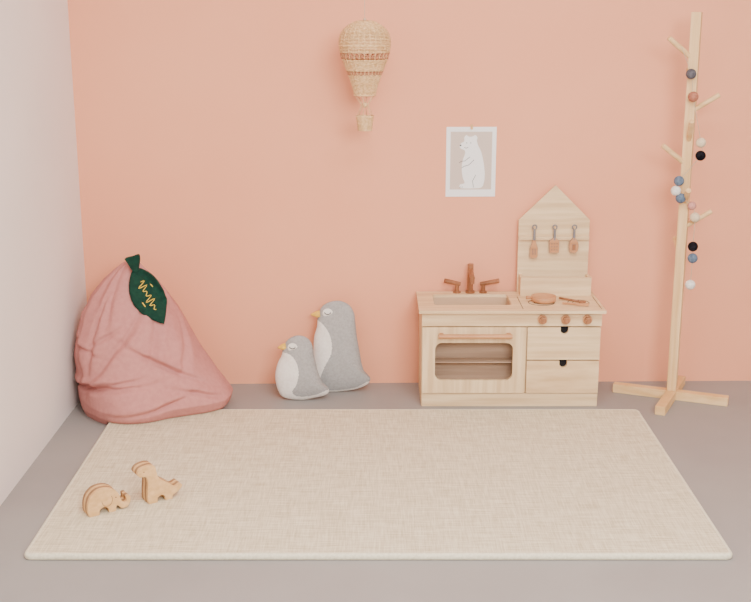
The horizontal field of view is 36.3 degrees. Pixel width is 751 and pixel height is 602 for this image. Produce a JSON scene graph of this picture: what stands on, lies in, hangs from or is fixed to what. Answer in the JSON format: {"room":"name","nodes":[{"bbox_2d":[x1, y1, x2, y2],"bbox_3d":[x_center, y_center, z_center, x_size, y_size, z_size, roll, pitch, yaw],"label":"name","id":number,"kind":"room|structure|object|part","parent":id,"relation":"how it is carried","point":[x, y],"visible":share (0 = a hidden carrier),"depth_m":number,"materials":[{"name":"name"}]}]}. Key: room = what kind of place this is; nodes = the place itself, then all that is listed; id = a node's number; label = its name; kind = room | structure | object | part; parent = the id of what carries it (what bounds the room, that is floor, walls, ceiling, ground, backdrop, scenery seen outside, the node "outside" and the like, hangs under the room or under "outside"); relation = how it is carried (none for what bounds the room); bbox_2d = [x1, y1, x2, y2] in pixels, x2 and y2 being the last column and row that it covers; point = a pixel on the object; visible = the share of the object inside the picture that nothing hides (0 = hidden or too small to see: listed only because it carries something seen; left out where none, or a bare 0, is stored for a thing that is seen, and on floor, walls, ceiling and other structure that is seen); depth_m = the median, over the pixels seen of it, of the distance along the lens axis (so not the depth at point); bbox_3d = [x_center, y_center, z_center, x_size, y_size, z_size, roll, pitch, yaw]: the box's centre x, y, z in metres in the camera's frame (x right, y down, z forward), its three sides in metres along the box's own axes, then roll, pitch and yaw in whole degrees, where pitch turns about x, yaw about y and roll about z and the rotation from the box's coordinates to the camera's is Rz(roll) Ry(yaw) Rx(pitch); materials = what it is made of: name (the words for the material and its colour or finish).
{"room":"children's room","nodes":[
{"label":"children's room","id":0,"kind":"room"},
{"bbox_2d":[0,0,86,505],"bbox_3d":[-1.183,0.028,0.704,0.100,2.500,7.350,0,14,0],"label":"wall","id":1,"kind":"structure","parent":0,"point":[43,299],"depth_m":3.82,"materials":[{"name":"white paint"}]},
{"bbox_2d":[0,381,750,601],"bbox_3d":[0.933,1.265,1.111,4.333,0.100,7.531,0,14,0],"label":"floor","id":2,"kind":"structure","parent":0,"point":[709,445],"depth_m":3.08,"materials":[{"name":"grey concrete"}]},
{"bbox_2d":[74,254,232,424],"bbox_3d":[-0.834,0.111,4.256,0.555,0.590,0.488,-8,16,-28],"label":"bean bag chair","id":3,"kind":"object","parent":2,"relation":"on","point":[138,358],"visible":1,"depth_m":4.13,"materials":[{"name":"pink fabric"}]},
{"bbox_3d":[-0.885,-0.139,4.172,0.055,0.065,0.015,0,14,0],"label":"felt stem","id":4,"kind":"part","parent":3,"relation":"part of","materials":[{"name":"green fabric"}]},
{"bbox_2d":[275,335,328,399],"bbox_3d":[-0.281,0.256,4.373,0.206,0.251,0.084,0,14,0],"label":"cushion","id":5,"kind":"object","parent":2,"relation":"on","point":[297,377],"visible":1,"depth_m":4.35,"materials":[{"name":"grey fabric"}]},
{"bbox_2d":[311,301,369,391],"bbox_3d":[-0.136,0.178,4.457,0.231,0.360,0.090,0,14,0],"label":"cushion","id":6,"kind":"object","parent":2,"relation":"on","point":[336,351],"visible":0.94,"depth_m":4.43,"materials":[{"name":"grey fabric"}]},
{"bbox_2d":[24,409,731,559],"bbox_3d":[0.008,0.553,3.675,1.934,0.020,1.172,0,14,0],"label":"rug","id":7,"kind":"object","parent":2,"relation":"on","point":[258,484],"visible":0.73,"depth_m":3.53,"materials":[{"name":"fabric"}]},
{"bbox_2d":[82,483,129,516],"bbox_3d":[-0.794,0.579,3.373,0.131,0.079,0.049,-9,17,-33],"label":"toy","id":8,"kind":"object","parent":7,"relation":"on","point":[97,496],"visible":1,"depth_m":3.35,"materials":[{"name":"brown wood"}]},
{"bbox_2d":[131,460,181,503],"bbox_3d":[-0.657,0.538,3.444,0.140,0.123,0.049,-9,17,-33],"label":"toy","id":9,"kind":"object","parent":7,"relation":"on","point":[153,486],"visible":1,"depth_m":3.42,"materials":[{"name":"brown wood"}]},
{"bbox_2d":[416,185,606,405],"bbox_3d":[0.504,-0.019,4.334,0.688,0.802,0.310,0,14,0],"label":"play kitchen","id":10,"kind":"object","parent":2,"relation":"on","point":[482,347],"visible":0.93,"depth_m":4.30,"materials":[{"name":"brown wood"}]},
{"bbox_3d":[0.299,-0.061,4.455,0.068,0.060,0.029,-3,15,-11],"label":"tap handle","id":11,"kind":"part","parent":10,"relation":"part of","materials":[{"name":"brown wood"}]},
{"bbox_3d":[0.369,-0.079,4.415,0.036,0.115,0.112,0,14,0],"label":"faucet spout","id":12,"kind":"part","parent":10,"relation":"part of","materials":[{"name":"brown wood"}]},
{"bbox_2d":[433,297,509,304],"bbox_3d":[0.365,0.031,4.369,0.306,0.050,0.179,0,14,0],"label":"sink basin","id":13,"kind":"object","parent":10,"relation":"in","point":[436,300],"depth_m":4.44,"materials":[{"name":"beige wood"}]},
{"bbox_2d":[422,326,525,392],"bbox_3d":[0.367,0.210,4.298,0.384,0.264,0.128,0,14,0],"label":"oven","id":14,"kind":"object","parent":10,"relation":"in","point":[455,359],"depth_m":4.30,"materials":[{"name":"brown wood"}]},
{"bbox_3d":[0.444,-0.060,4.454,0.078,0.060,0.029,3,15,11],"label":"tap handle","id":15,"kind":"part","parent":10,"relation":"part of","materials":[{"name":"brown wood"}]},
{"bbox_2d":[416,291,606,313],"bbox_3d":[0.504,0.005,4.345,0.688,0.012,0.300,0,14,0],"label":"countertop","id":16,"kind":"structure","parent":10,"relation":"on","point":[426,305],"depth_m":4.26,"materials":[{"name":"brown wood"}]},
{"bbox_2d":[530,224,537,257],"bbox_3d":[0.611,-0.230,4.405,0.030,0.132,0.011,0,14,0],"label":"spatula","id":17,"kind":"object","parent":10,"relation":"attached to","point":[533,248],"visible":1,"depth_m":4.41,"materials":[{"name":"brown wood"}]},
{"bbox_2d":[526,293,555,303],"bbox_3d":[0.632,-0.010,4.317,0.094,0.025,0.103,13,19,42],"label":"frying pan","id":18,"kind":"object","parent":10,"relation":"on","point":[541,298],"visible":1,"depth_m":4.31,"materials":[{"name":"brown wood"}]},
{"bbox_3d":[0.617,0.071,4.216,0.035,0.035,0.030,0,14,0],"label":"knob","id":19,"kind":"part","parent":10,"relation":"part of","materials":[{"name":"brown wood"}]},
{"bbox_3d":[0.689,-0.261,4.403,0.270,0.055,0.030,0,14,0],"label":"utensil rail","id":20,"kind":"part","parent":10,"relation":"part of","materials":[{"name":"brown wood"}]},
{"bbox_2d":[549,224,559,252],"bbox_3d":[0.689,-0.240,4.402,0.038,0.111,0.011,0,14,0],"label":"toy slotted turner","id":21,"kind":"object","parent":10,"relation":"attached to","point":[554,242],"visible":1,"depth_m":4.40,"materials":[{"name":"brown wood"}]},
{"bbox_3d":[0.700,0.283,4.292,0.270,0.126,0.013,0,14,0],"label":"drawer","id":22,"kind":"part","parent":10,"relation":"part of","materials":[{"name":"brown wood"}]},
{"bbox_3d":[0.700,0.157,4.260,0.270,0.125,0.013,0,14,0],"label":"drawer","id":23,"kind":"part","parent":10,"relation":"part of","materials":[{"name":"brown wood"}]},
{"bbox_3d":[0.703,0.071,4.216,0.035,0.035,0.030,0,14,0],"label":"knob","id":24,"kind":"part","parent":10,"relation":"part of","materials":[{"name":"brown wood"}]},
{"bbox_2d":[559,297,585,302],"bbox_3d":[0.741,-0.002,4.317,0.114,0.011,0.026,10,17,34],"label":"wooden spoon","id":25,"kind":"object","parent":10,"relation":"on","point":[568,299],"visible":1,"depth_m":4.32,"materials":[{"name":"brown wood"}]},
{"bbox_2d":[569,224,578,252],"bbox_3d":[0.764,-0.240,4.402,0.038,0.111,0.012,0,14,0],"label":"spatula","id":26,"kind":"object","parent":10,"relation":"hanging from","point":[573,244],"visible":1,"depth_m":4.40,"materials":[{"name":"brown wood"}]},
{"bbox_2d":[562,302,588,305],"bbox_3d":[0.747,0.010,4.273,0.098,0.008,0.021,3,15,12],"label":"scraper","id":27,"kind":"object","parent":10,"relation":"on","point":[577,304],"visible":1,"depth_m":4.27,"materials":[{"name":"brown wood"}]},
{"bbox_3d":[0.783,0.071,4.216,0.035,0.035,0.030,0,14,0],"label":"knob","id":28,"kind":"part","parent":10,"relation":"part of","materials":[{"name":"brown wood"}]},
{"bbox_2d":[613,12,728,415],"bbox_3d":[1.135,-0.326,4.238,0.336,1.445,0.327,-5,15,-21],"label":"coat rack","id":29,"kind":"object","parent":2,"relation":"on","point":[675,383],"visible":0.98,"depth_m":4.25,"materials":[{"name":"brown wood"}]},
{"bbox_3d":[1.141,-0.342,4.232,0.035,1.411,0.035,6,16,23],"label":"post","id":30,"kind":"part","parent":29,"relation":"part of","materials":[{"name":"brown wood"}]},
{"bbox_2d":[671,48,705,289],"bbox_3d":[1.137,-0.471,4.158,0.118,0.884,0.041,0,14,0],"label":"garland","id":31,"kind":"object","parent":29,"relation":"hanging from","point":[692,258],"visible":1,"depth_m":4.16,"materials":[{"name":"fabric"}]},
{"bbox_2d":[67,0,750,383],"bbox_3d":[0.933,-0.899,4.353,4.336,2.500,0.100,0,14,-1],"label":"wall","id":32,"kind":"structure","parent":0,"point":[220,144],"depth_m":4.38,"materials":[{"name":"pink paint"}]},
{"bbox_2d":[445,124,496,196],"bbox_3d":[0.366,-0.536,4.377,0.191,0.276,0.010,0,14,-1],"label":"poster","id":33,"kind":"object","parent":32,"relation":"attached to","point":[470,151],"visible":1,"depth_m":4.38,"materials":[{"name":"white paper"}]},
{"bbox_3d":[0.933,-1.251,0.456,4.333,0.100,7.500,0,14,0],"label":"ceiling","id":34,"kind":"structure","parent":0,"visible":0},
{"bbox_2d":[338,0,390,130],"bbox_3d":[-0.038,-1.327,3.945,0.188,1.469,0.188,0,14,0],"label":"balloon","id":35,"kind":"object","parent":34,"relation":"hanging from","point":[370,70],"visible":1,"depth_m":4.01,"materials":[{"name":"wicker"}]},
{"bbox_2d":[356,115,373,130],"bbox_3d":[-0.038,-0.641,4.119,0.068,0.054,0.068,0,14,0],"label":"basket","id":36,"kind":"object","parent":35,"relation":"on","point":[363,122],"depth_m":4.10,"materials":[{"name":"wicker"}]}
]}

